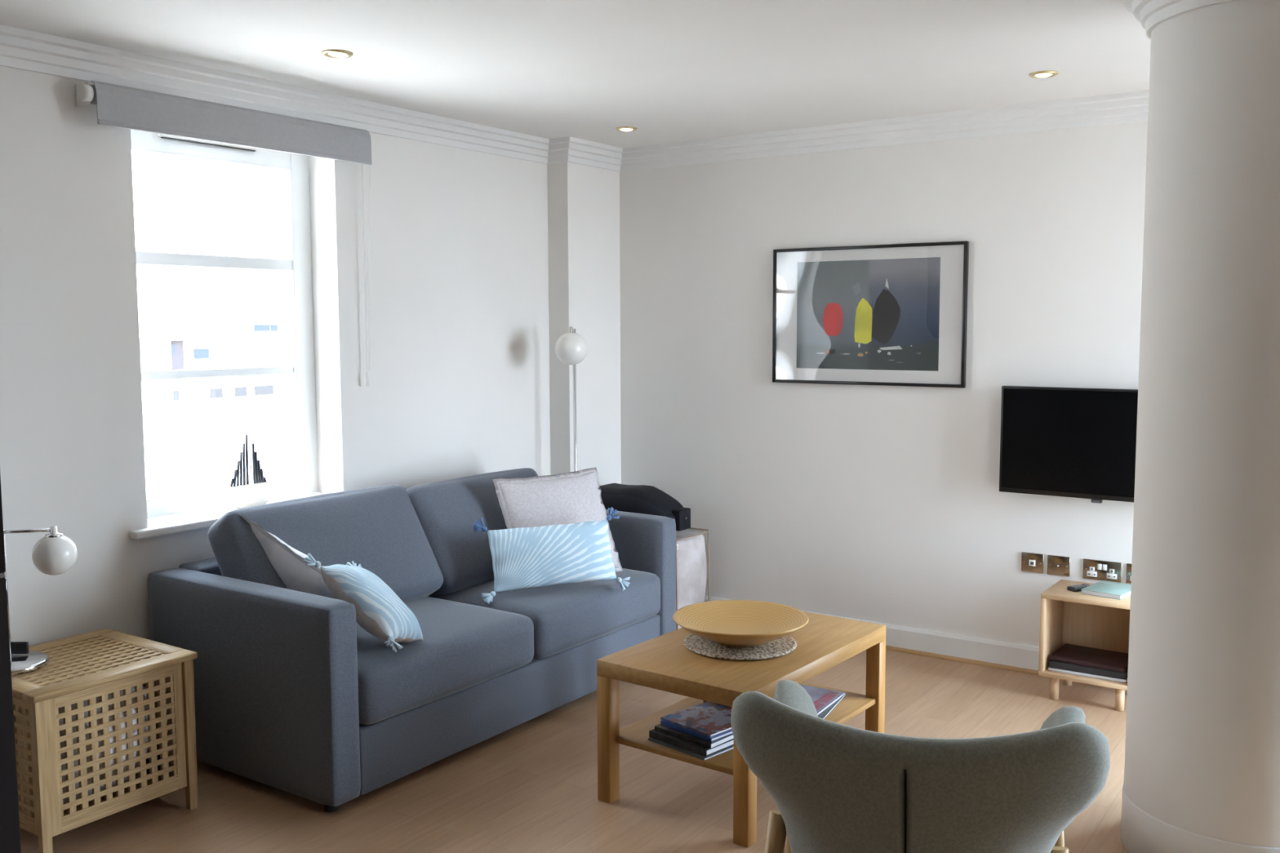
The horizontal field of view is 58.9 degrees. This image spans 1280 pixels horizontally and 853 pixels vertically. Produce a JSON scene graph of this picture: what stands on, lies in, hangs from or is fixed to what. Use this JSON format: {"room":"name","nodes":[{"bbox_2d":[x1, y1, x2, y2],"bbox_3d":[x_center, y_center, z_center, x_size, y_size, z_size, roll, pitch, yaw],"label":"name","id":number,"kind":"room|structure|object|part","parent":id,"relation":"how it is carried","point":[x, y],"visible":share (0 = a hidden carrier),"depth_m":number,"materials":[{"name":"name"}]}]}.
{"room":"living room","nodes":[
{"label":"living room","id":0,"kind":"room"},
{"bbox_2d":[0,65,551,646],"bbox_3d":[-1.869,-0.041,3.851,0.300,2.370,5.450,3,6,34],"label":"wall","id":1,"kind":"structure","parent":0,"point":[459,372],"depth_m":4.49,"materials":[{"name":"white paint"}]},
{"bbox_2d":[75,80,372,386],"bbox_3d":[-1.427,-0.627,4.089,0.103,1.021,1.185,3,6,34],"label":"roller blind","id":2,"kind":"object","parent":1,"relation":"attached to","point":[117,105],"visible":1,"depth_m":3.94,"materials":[{"name":"grey fabric"}]},
{"bbox_3d":[-1.096,-0.668,4.567,0.051,0.916,0.009,3,6,34],"label":"pull chain","id":3,"kind":"part","parent":2,"relation":"part of","materials":[{"name":"white plastic"}]},
{"bbox_2d":[129,128,324,539],"bbox_3d":[-1.517,-0.376,4.222,0.260,1.433,1.000,3,6,34],"label":"window","id":4,"kind":"structure","parent":1,"relation":"in","point":[295,264],"depth_m":4.48,"materials":[{"name":"white"}]},
{"bbox_2d":[157,133,257,151],"bbox_3d":[-1.583,-1.052,4.168,0.016,0.032,0.410,3,6,34],"label":"vent","id":5,"kind":"object","parent":4,"relation":"attached to","point":[162,139],"depth_m":4.13,"materials":[{"name":"white plastic"}]},
{"bbox_3d":[-1.600,-0.618,4.251,0.055,0.045,0.680,3,6,34],"label":"meeting rail","id":6,"kind":"part","parent":4,"relation":"part of","materials":[{"name":"white"}]},
{"bbox_3d":[-1.487,0.325,4.267,0.194,0.028,1.000,3,6,34],"label":"sill","id":7,"kind":"part","parent":4,"relation":"part of","materials":[{"name":"white paint"}]},
{"bbox_2d":[227,434,274,508],"bbox_3d":[-1.485,0.167,4.315,0.036,0.276,0.185,3,6,34],"label":"ornament","id":8,"kind":"object","parent":4,"relation":"on","point":[259,478],"visible":0.99,"depth_m":4.30,"materials":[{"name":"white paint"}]},
{"bbox_2d":[546,161,621,485],"bbox_3d":[-0.276,-0.223,5.791,0.125,2.370,0.434,3,6,34],"label":"pillar","id":9,"kind":"structure","parent":1,"relation":"attached to","point":[584,200],"depth_m":5.67,"materials":[{"name":"white paint"}]},
{"bbox_2d":[19,649,1127,852],"bbox_3d":[0.301,1.325,2.485,5.550,0.120,5.850,3,6,34],"label":"floor","id":10,"kind":"structure","parent":0,"point":[531,786],"depth_m":3.57,"materials":[{"name":"brown wood"}]},
{"bbox_2d":[0,475,21,852],"bbox_3d":[-1.325,0.331,1.502,0.620,2.050,0.650,3,6,34],"label":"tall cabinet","id":11,"kind":"object","parent":10,"relation":"on","point":[10,833],"visible":1,"depth_m":1.59,"materials":[{"name":"black"}]},
{"bbox_3d":[-1.079,-0.223,1.281,0.021,0.908,0.650,3,6,34],"label":"door","id":12,"kind":"part","parent":11,"relation":"part of","materials":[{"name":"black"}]},
{"bbox_2d":[11,628,198,852],"bbox_3d":[-1.699,0.941,3.421,0.500,0.490,0.500,3,6,34],"label":"side table","id":13,"kind":"object","parent":10,"relation":"on","point":[87,666],"visible":0.88,"depth_m":3.28,"materials":[{"name":"brown wood"}]},
{"bbox_3d":[-1.823,0.931,3.239,0.420,0.394,0.018,3,6,34],"label":"lattice panel","id":14,"kind":"part","parent":13,"relation":"part of","materials":[{"name":"brown wood"}]},
{"bbox_2d":[3,526,77,676],"bbox_3d":[-1.809,0.498,3.317,0.292,0.410,0.209,-4,6,-33],"label":"table lamp","id":15,"kind":"object","parent":13,"relation":"on","point":[55,553],"visible":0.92,"depth_m":3.29,"materials":[{"name":"silver metal"}]},
{"bbox_3d":[-1.792,0.304,3.289,0.163,0.010,0.010,-2,5,-14],"label":"arm","id":16,"kind":"part","parent":15,"relation":"part of","materials":[{"name":"silver metal"}]},
{"bbox_3d":[-1.713,0.377,3.316,0.120,0.117,0.120,3,6,34],"label":"lamp shade","id":17,"kind":"part","parent":15,"relation":"part of","materials":[{"name":"white glass"}]},
{"bbox_3d":[-1.643,0.979,3.111,0.034,0.470,0.030,3,6,34],"label":"leg","id":18,"kind":"part","parent":13,"relation":"part of","materials":[{"name":"brown wood"}]},
{"bbox_2d":[57,685,148,804],"bbox_3d":[-1.627,0.922,3.360,0.255,0.363,0.335,3,6,34],"label":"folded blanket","id":19,"kind":"object","parent":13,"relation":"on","point":[109,695],"visible":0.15,"depth_m":3.28,"materials":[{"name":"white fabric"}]},
{"bbox_3d":[-1.518,0.925,3.295,0.018,0.394,0.420,3,6,34],"label":"lattice panel","id":20,"kind":"part","parent":13,"relation":"part of","materials":[{"name":"brown wood"}]},
{"bbox_2d":[146,750,160,774],"bbox_3d":[-1.577,1.049,3.572,0.200,0.072,0.044,3,6,34],"label":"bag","id":21,"kind":"object","parent":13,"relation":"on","point":[158,755],"visible":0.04,"depth_m":3.52,"materials":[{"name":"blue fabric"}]},
{"bbox_3d":[-1.575,0.897,3.598,0.420,0.394,0.018,3,6,34],"label":"lattice panel","id":22,"kind":"part","parent":13,"relation":"part of","materials":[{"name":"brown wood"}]},
{"bbox_3d":[-1.388,0.945,3.482,0.034,0.470,0.030,3,6,34],"label":"leg","id":23,"kind":"part","parent":13,"relation":"part of","materials":[{"name":"brown wood"}]},
{"bbox_2d":[147,467,675,812],"bbox_3d":[-0.753,0.660,4.398,0.952,0.866,1.925,3,6,34],"label":"sofa","id":24,"kind":"object","parent":10,"relation":"on","point":[292,695],"visible":0.84,"depth_m":3.82,"materials":[{"name":"grey fabric"}]},
{"bbox_3d":[-1.092,0.624,4.628,0.130,0.412,1.675,3,6,34],"label":"frame","id":25,"kind":"part","parent":24,"relation":"part of","materials":[{"name":"grey fabric"}]},
{"bbox_3d":[-1.269,0.819,3.674,0.932,0.623,0.128,3,6,34],"label":"armrest","id":26,"kind":"part","parent":24,"relation":"part of","materials":[{"name":"grey fabric"}]},
{"bbox_2d":[239,514,336,599],"bbox_3d":[-1.183,0.570,3.910,0.613,0.570,0.262,2,5,19],"label":"throw pillow","id":27,"kind":"object","parent":24,"relation":"on","point":[288,562],"visible":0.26,"depth_m":3.77,"materials":[{"name":"white fabric"}]},
{"bbox_2d":[207,484,443,602],"bbox_3d":[-1.117,0.479,4.118,0.367,0.452,0.832,3,6,34],"label":"cushion","id":28,"kind":"object","parent":24,"relation":"on","point":[384,530],"depth_m":4.07,"materials":[{"name":"grey fabric"}]},
{"bbox_3d":[-0.950,1.160,3.486,0.043,0.036,0.044,3,6,34],"label":"leg","id":29,"kind":"part","parent":24,"relation":"part of","materials":[{"name":"black plastic"}]},
{"bbox_2d":[303,553,423,652],"bbox_3d":[-0.870,0.555,3.681,0.428,0.318,0.333,2,6,26],"label":"lumbar pillow","id":30,"kind":"object","parent":24,"relation":"on","point":[380,611],"visible":0.96,"depth_m":3.59,"materials":[{"name":"blue fabric"}]},
{"bbox_2d":[355,596,533,724],"bbox_3d":[-0.907,0.792,4.005,0.750,0.244,0.826,3,6,34],"label":"seat cushion","id":31,"kind":"object","parent":24,"relation":"on","point":[467,653],"depth_m":3.80,"materials":[{"name":"grey fabric"}]},
{"bbox_2d":[405,467,537,597],"bbox_3d":[-0.655,0.436,4.790,0.367,0.452,0.800,3,6,34],"label":"cushion","id":32,"kind":"object","parent":24,"relation":"on","point":[447,511],"depth_m":4.53,"materials":[{"name":"grey fabric"}]},
{"bbox_2d":[435,568,660,658],"bbox_3d":[-0.433,0.728,4.694,0.750,0.244,0.826,3,6,34],"label":"seat cushion","id":33,"kind":"object","parent":24,"relation":"on","point":[572,620],"depth_m":4.43,"materials":[{"name":"grey fabric"}]},
{"bbox_2d":[472,506,630,604],"bbox_3d":[-0.343,0.504,4.451,0.605,0.331,0.159,-2,6,-21],"label":"lumbar pillow","id":34,"kind":"object","parent":24,"relation":"on","point":[523,557],"visible":1,"depth_m":4.40,"materials":[{"name":"blue fabric"}]},
{"bbox_2d":[492,467,622,572],"bbox_3d":[-0.337,0.417,4.720,0.516,0.440,0.220,-4,6,-37],"label":"throw pillow","id":35,"kind":"object","parent":24,"relation":"on","point":[571,497],"visible":0.54,"depth_m":4.69,"materials":[{"name":"grey fabric"}]},
{"bbox_3d":[-0.253,0.681,5.150,0.932,0.623,0.128,3,6,34],"label":"armrest","id":36,"kind":"part","parent":24,"relation":"part of","materials":[{"name":"grey fabric"}]},
{"bbox_2d":[555,326,587,471],"bbox_3d":[-0.305,0.262,5.408,0.195,1.473,0.326,-1,5,-6],"label":"floor lamp","id":37,"kind":"object","parent":10,"relation":"on","point":[571,348],"visible":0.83,"depth_m":5.22,"materials":[{"name":"silver metal"}]},
{"bbox_3d":[-0.319,-0.360,5.262,0.152,0.148,0.152,3,6,34],"label":"lamp shade","id":38,"kind":"part","parent":37,"relation":"part of","materials":[{"name":"white glass"}]},
{"bbox_2d":[675,527,710,630],"bbox_3d":[0.107,0.746,5.573,0.382,0.476,0.320,3,6,34],"label":"storage box","id":39,"kind":"object","parent":10,"relation":"on","point":[691,554],"visible":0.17,"depth_m":5.46,"materials":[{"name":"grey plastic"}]},
{"bbox_2d":[600,483,690,531],"bbox_3d":[-0.006,0.400,5.550,0.552,0.213,0.290,3,6,34],"label":"bag","id":40,"kind":"object","parent":39,"relation":"on","point":[637,499],"visible":0.52,"depth_m":5.43,"materials":[{"name":"black fabric"}]},
{"bbox_2d":[596,611,885,848],"bbox_3d":[0.357,0.927,3.721,0.550,0.450,0.900,4,6,37],"label":"coffee table","id":41,"kind":"object","parent":10,"relation":"on","point":[664,662],"visible":0.62,"depth_m":3.51,"materials":[{"name":"brown wood"}]},
{"bbox_3d":[-0.099,0.970,3.535,0.050,0.400,0.050,4,6,37],"label":"leg","id":42,"kind":"part","parent":41,"relation":"part of","materials":[{"name":"brown wood"}]},
{"bbox_2d":[648,737,733,760],"bbox_3d":[0.213,0.965,3.525,0.300,0.006,0.235,-5,7,-45],"label":"magazine","id":43,"kind":"object","parent":41,"relation":"on","point":[668,745],"visible":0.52,"depth_m":3.40,"materials":[{"name":"grey paper"}]},
{"bbox_2d":[648,728,733,756],"bbox_3d":[0.215,0.950,3.535,0.235,0.020,0.295,5,7,44],"label":"book","id":44,"kind":"object","parent":43,"relation":"on","point":[689,746],"visible":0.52,"depth_m":3.42,"materials":[{"name":"black paper"}]},
{"bbox_2d":[654,724,733,748],"bbox_3d":[0.224,0.932,3.539,0.225,0.014,0.285,5,7,43],"label":"magazine","id":45,"kind":"object","parent":44,"relation":"on","point":[662,728],"visible":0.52,"depth_m":3.43,"materials":[{"name":"black paper"}]},
{"bbox_2d":[660,720,732,742],"bbox_3d":[0.240,0.920,3.551,0.280,0.008,0.215,-5,7,-44],"label":"magazine","id":46,"kind":"object","parent":45,"relation":"on","point":[666,723],"visible":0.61,"depth_m":3.43,"materials":[{"name":"blue paper"}]},
{"bbox_2d":[660,701,732,737],"bbox_3d":[0.239,0.911,3.563,0.280,0.007,0.212,-5,7,-44],"label":"magazine","id":47,"kind":"object","parent":46,"relation":"on","point":[710,719],"visible":0.68,"depth_m":3.53,"materials":[{"name":"multicoloured paper"}]},
{"bbox_2d":[684,633,796,660],"bbox_3d":[0.323,0.700,3.659,0.364,0.012,0.364,3,6,34],"label":"placemat","id":48,"kind":"object","parent":41,"relation":"on","point":[696,644],"visible":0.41,"depth_m":3.57,"materials":[{"name":"wicker"}]},
{"bbox_2d":[672,600,808,647],"bbox_3d":[0.325,0.652,3.666,0.438,0.080,0.438,3,6,34],"label":"bowl","id":49,"kind":"object","parent":48,"relation":"on","point":[727,623],"visible":1,"depth_m":3.73,"materials":[{"name":"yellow wood"}]},
{"bbox_3d":[0.300,0.996,3.235,0.050,0.400,0.050,4,6,37],"label":"leg","id":50,"kind":"part","parent":41,"relation":"part of","materials":[{"name":"brown wood"}]},
{"bbox_2d":[616,682,875,775],"bbox_3d":[0.357,0.959,3.724,0.526,0.018,0.830,4,6,37],"label":"shelf","id":51,"kind":"object","parent":41,"relation":"attached to","point":[636,735],"depth_m":3.62,"materials":[{"name":"brown wood"}]},
{"bbox_2d":[817,693,846,719],"bbox_3d":[0.554,0.934,3.843,0.220,0.006,0.285,2,6,25],"label":"magazine","id":52,"kind":"object","parent":41,"relation":"on","point":[824,714],"visible":0.21,"depth_m":3.76,"materials":[{"name":"grey paper"}]},
{"bbox_2d":[773,684,845,715],"bbox_3d":[0.543,0.927,3.844,0.215,0.007,0.285,3,6,31],"label":"magazine","id":53,"kind":"object","parent":52,"relation":"on","point":[822,699],"visible":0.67,"depth_m":3.87,"materials":[{"name":"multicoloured paper"}]},
{"bbox_3d":[0.812,0.933,3.911,0.050,0.400,0.050,4,6,37],"label":"leg","id":54,"kind":"part","parent":41,"relation":"part of","materials":[{"name":"brown wood"}]},
{"bbox_2d":[730,680,1110,852],"bbox_3d":[0.594,0.891,2.444,0.732,0.757,0.719,1,5,18],"label":"armchair","id":55,"kind":"object","parent":10,"relation":"on","point":[835,788],"visible":1,"depth_m":2.11,"materials":[{"name":"grey fabric"}]},
{"bbox_3d":[0.272,1.053,2.428,0.044,0.439,0.151,3,6,34],"label":"leg","id":56,"kind":"part","parent":55,"relation":"part of","materials":[{"name":"brown wood"}]},
{"bbox_3d":[0.373,1.022,2.763,0.044,0.438,0.133,-1,5,-12],"label":"leg","id":57,"kind":"part","parent":55,"relation":"part of","materials":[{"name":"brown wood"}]},
{"bbox_3d":[0.371,0.739,2.552,0.133,0.219,0.508,0,5,1],"label":"armrest","id":58,"kind":"part","parent":55,"relation":"part of","materials":[{"name":"grey fabric"}]},
{"bbox_3d":[0.953,1.037,2.580,0.133,0.438,0.044,-5,7,-43],"label":"leg","id":59,"kind":"part","parent":55,"relation":"part of","materials":[{"name":"brown wood"}]},
{"bbox_3d":[0.840,1.068,2.248,0.044,0.439,0.151,0,5,1],"label":"leg","id":60,"kind":"part","parent":55,"relation":"part of","materials":[{"name":"brown wood"}]},
{"bbox_3d":[0.846,0.751,2.402,0.133,0.219,0.508,3,6,34],"label":"armrest","id":61,"kind":"part","parent":55,"relation":"part of","materials":[{"name":"grey fabric"}]},
{"bbox_2d":[1038,579,1130,711],"bbox_3d":[1.801,0.864,4.489,0.347,0.425,0.300,3,6,34],"label":"tv stand","id":62,"kind":"object","parent":10,"relation":"on","point":[1066,616],"visible":0.51,"depth_m":4.56,"materials":[{"name":"brown wood"}]},
{"bbox_3d":[1.665,0.809,4.578,0.018,0.294,0.300,3,6,34],"label":"panel","id":63,"kind":"part","parent":62,"relation":"part of","materials":[{"name":"brown wood"}]},
{"bbox_3d":[1.642,1.031,4.487,0.033,0.095,0.033,3,6,34],"label":"leg","id":64,"kind":"part","parent":62,"relation":"part of","materials":[{"name":"brown wood"}]},
{"bbox_3d":[1.761,1.015,4.659,0.033,0.095,0.033,3,6,34],"label":"leg","id":65,"kind":"part","parent":62,"relation":"part of","materials":[{"name":"brown wood"}]},
{"bbox_2d":[1066,583,1089,591],"bbox_3d":[1.750,0.641,4.504,0.104,0.018,0.042,-3,6,-27],"label":"remote control","id":66,"kind":"object","parent":62,"relation":"on","point":[1078,588],"visible":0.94,"depth_m":4.48,"materials":[{"name":"black plastic"}]},
{"bbox_3d":[1.802,0.973,4.499,0.347,0.018,0.300,3,6,34],"label":"panel","id":67,"kind":"part","parent":62,"relation":"part of","materials":[{"name":"brown wood"}]},
{"bbox_3d":[1.800,0.662,4.471,0.347,0.018,0.300,3,6,34],"label":"panel","id":68,"kind":"part","parent":62,"relation":"part of","materials":[{"name":"brown wood"}]},
{"bbox_2d":[1048,666,1127,683],"bbox_3d":[1.799,0.958,4.494,0.290,0.012,0.235,3,6,34],"label":"magazine","id":69,"kind":"object","parent":62,"relation":"on","point":[1088,675],"visible":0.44,"depth_m":4.39,"materials":[{"name":"white paper"}]},
{"bbox_2d":[1049,660,1128,679],"bbox_3d":[1.799,0.938,4.492,0.289,0.026,0.236,3,6,34],"label":"folder","id":70,"kind":"object","parent":69,"relation":"on","point":[1054,664],"visible":0.44,"depth_m":4.39,"materials":[{"name":"grey"}]},
{"bbox_2d":[1049,644,1128,672],"bbox_3d":[1.798,0.916,4.490,0.286,0.018,0.228,3,6,34],"label":"folder","id":71,"kind":"object","parent":70,"relation":"on","point":[1096,658],"visible":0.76,"depth_m":4.46,"materials":[{"name":"red leather"}]},
{"bbox_3d":[1.882,0.806,4.603,0.311,0.294,0.010,3,6,34],"label":"panel","id":72,"kind":"part","parent":62,"relation":"part of","materials":[{"name":"brown wood"}]},
{"bbox_2d":[1080,580,1131,599],"bbox_3d":[1.858,0.644,4.466,0.156,0.018,0.212,5,7,43],"label":"notebook","id":73,"kind":"object","parent":62,"relation":"on","point":[1109,589],"visible":0.79,"depth_m":4.43,"materials":[{"name":"teal paper"}]},
{"bbox_3d":[1.843,1.043,4.350,0.033,0.095,0.033,3,6,34],"label":"leg","id":74,"kind":"part","parent":62,"relation":"part of","materials":[{"name":"brown wood"}]},
{"bbox_2d":[1120,0,1279,852],"bbox_3d":[1.649,0.018,3.063,0.708,2.370,0.708,3,6,34],"label":"column","id":75,"kind":"structure","parent":10,"relation":"on","point":[1202,766],"depth_m":2.89,"materials":[{"name":"white paint"}]},
{"bbox_2d":[0,0,1151,147],"bbox_3d":[0.292,-1.155,2.260,5.550,0.120,5.850,3,6,34],"label":"ceiling","id":76,"kind":"structure","parent":0,"point":[671,71],"depth_m":3.70,"materials":[{"name":"white paint"}]},
{"bbox_2d":[321,48,352,57],"bbox_3d":[-0.989,-1.216,3.702,0.100,0.010,0.100,3,6,34],"label":"recessed light","id":77,"kind":"object","parent":76,"relation":"in","point":[333,53],"visible":1,"depth_m":3.68,"materials":[{"name":"gold metal"}]},
{"bbox_3d":[-0.989,-1.216,3.702,0.058,0.010,0.058,3,6,34],"label":"bulb","id":78,"kind":"part","parent":77,"relation":"part of","materials":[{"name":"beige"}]},
{"bbox_2d":[615,126,637,131],"bbox_3d":[-0.062,-1.351,5.151,0.100,0.010,0.100,3,6,34],"label":"recessed light","id":79,"kind":"object","parent":76,"relation":"in","point":[620,128],"visible":1,"depth_m":5.13,"materials":[{"name":"gold metal"}]},
{"bbox_2d":[1028,70,1058,78],"bbox_3d":[1.442,-1.256,4.046,0.100,0.010,0.100,3,6,34],"label":"recessed light","id":80,"kind":"object","parent":76,"relation":"in","point":[1046,73],"visible":1,"depth_m":4.03,"materials":[{"name":"gold metal"}]},
{"bbox_3d":[1.442,-1.255,4.046,0.058,0.010,0.058,3,6,34],"label":"bulb","id":81,"kind":"part","parent":80,"relation":"part of","materials":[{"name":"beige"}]},
{"bbox_2d":[619,120,1147,647],"bbox_3d":[1.893,-0.131,4.692,5.550,2.370,0.200,3,6,34],"label":"wall","id":82,"kind":"structure","parent":0,"point":[880,504],"depth_m":5.12,"materials":[{"name":"white paint"}]},
{"bbox_2d":[0,24,1149,171],"bbox_3d":[0.292,-1.043,2.270,4.950,0.104,5.450,3,6,34],"label":"trim","id":83,"kind":"structure","parent":82,"relation":"attached to","point":[20,48],"depth_m":4.63,"materials":[{"name":"white paint"}]},
{"bbox_2d":[772,240,968,387],"bbox_3d":[1.018,-0.502,5.122,0.927,0.627,0.025,3,6,34],"label":"framed picture","id":84,"kind":"object","parent":82,"relation":"attached to","point":[886,314],"visible":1,"depth_m":5.10,"materials":[{"name":"black"}]},
{"bbox_2d":[796,257,940,370],"bbox_3d":[1.018,-0.504,5.119,0.686,0.493,0.002,3,6,34],"label":"print","id":85,"kind":"object","parent":84,"relation":"attached to","point":[854,313],"depth_m":5.11,"materials":[{"name":"multicoloured paper"}]},
{"bbox_2d":[704,595,1039,670],"bbox_3d":[1.252,0.968,5.104,3.285,0.112,0.018,3,6,34],"label":"baseboard","id":86,"kind":"structure","parent":82,"relation":"attached to","point":[1020,655],"depth_m":4.99,"materials":[{"name":"white paint"}]},
{"bbox_2d":[885,645,1039,675],"bbox_3d":[1.251,1.017,5.088,3.265,0.016,0.016,3,6,34],"label":"trim","id":87,"kind":"structure","parent":82,"relation":"attached to","point":[887,647],"depth_m":4.97,"materials":[{"name":"brown wood"}]},
{"bbox_2d":[1021,551,1044,573],"bbox_3d":[1.659,0.576,4.791,0.091,0.082,0.009,3,6,34],"label":"data plate","id":88,"kind":"object","parent":82,"relation":"attached to","point":[1030,562],"visible":1,"depth_m":4.79,"materials":[{"name":"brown metal"}]},
{"bbox_2d":[1028,560,1035,566],"bbox_3d":[1.657,0.577,4.789,0.026,0.026,0.003,3,6,34],"label":"outlet","id":89,"kind":"object","parent":88,"relation":"attached to","point":[1031,562],"depth_m":4.79,"materials":[{"name":"white plastic"}]},
{"bbox_2d":[1047,555,1070,576],"bbox_3d":[1.747,0.581,4.730,0.091,0.082,0.011,3,6,34],"label":"plate","id":90,"kind":"object","parent":82,"relation":"attached to","point":[1056,565],"visible":1,"depth_m":4.73,"materials":[{"name":"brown metal"}]},
{"bbox_2d":[999,385,1137,502],"bbox_3d":[1.833,0.074,4.581,0.728,0.460,0.081,3,6,34],"label":"television","id":91,"kind":"object","parent":82,"relation":"attached to","point":[1074,442],"visible":0.78,"depth_m":4.59,"materials":[{"name":"black plastic"}]},
{"bbox_2d":[1082,558,1121,582],"bbox_3d":[1.890,0.590,4.633,0.149,0.082,0.010,3,6,34],"label":"double socket","id":92,"kind":"object","parent":82,"relation":"attached to","point":[1098,570],"visible":1,"depth_m":4.63,"materials":[{"name":"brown metal"}]},
{"bbox_2d":[1086,566,1097,577],"bbox_3d":[1.857,0.597,4.654,0.040,0.040,0.002,3,6,34],"label":"outlet","id":93,"kind":"object","parent":92,"relation":"attached to","point":[1091,571],"depth_m":4.65,"materials":[{"name":"white plastic"}]},
{"bbox_2d":[1097,564,1102,569],"bbox_3d":[1.880,0.574,4.635,0.017,0.024,0.004,3,6,34],"label":"switch","id":94,"kind":"object","parent":92,"relation":"attached to","point":[1099,566],"depth_m":4.63,"materials":[{"name":"white plastic"}]},
{"bbox_2d":[1102,564,1106,570],"bbox_3d":[1.896,0.575,4.624,0.017,0.024,0.004,3,6,34],"label":"switch","id":95,"kind":"object","parent":92,"relation":"attached to","point":[1104,566],"depth_m":4.62,"materials":[{"name":"white plastic"}]},
{"bbox_2d":[1106,568,1116,579],"bbox_3d":[1.920,0.601,4.610,0.040,0.040,0.002,3,6,34],"label":"outlet","id":96,"kind":"object","parent":92,"relation":"attached to","point":[1111,574],"depth_m":4.61,"materials":[{"name":"white plastic"}]},
{"bbox_2d":[1125,563,1131,583],"bbox_3d":[2.028,0.598,4.539,0.149,0.082,0.010,3,6,34],"label":"double socket","id":97,"kind":"object","parent":82,"relation":"attached to","point":[1128,579],"visible":0.23,"depth_m":4.57,"materials":[{"name":"silver metal"}]},
{"label":"outside","id":98,"kind":"structure","parent":0,"visible":0},
{"bbox_3d":[-50.079,6.081,40.919,119.000,0.200,220.000,3,6,34],"label":"ground","id":99,"kind":"structure","parent":98,"visible":0},
{"bbox_2d":[139,337,191,382],"bbox_3d":[-26.524,0.531,50.884,6.500,8.890,10.450,3,6,34],"label":"building","id":100,"kind":"structure","parent":99,"relation":"on","point":[156,353],"depth_m":52.03,"materials":[{"name":"white brick"}]},
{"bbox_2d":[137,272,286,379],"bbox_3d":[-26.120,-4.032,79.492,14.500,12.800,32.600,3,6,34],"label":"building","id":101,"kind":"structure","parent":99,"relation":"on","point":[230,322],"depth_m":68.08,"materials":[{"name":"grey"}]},
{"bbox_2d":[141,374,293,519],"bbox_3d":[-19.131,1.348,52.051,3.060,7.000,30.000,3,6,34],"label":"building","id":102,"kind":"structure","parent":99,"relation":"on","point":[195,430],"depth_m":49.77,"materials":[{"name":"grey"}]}
]}

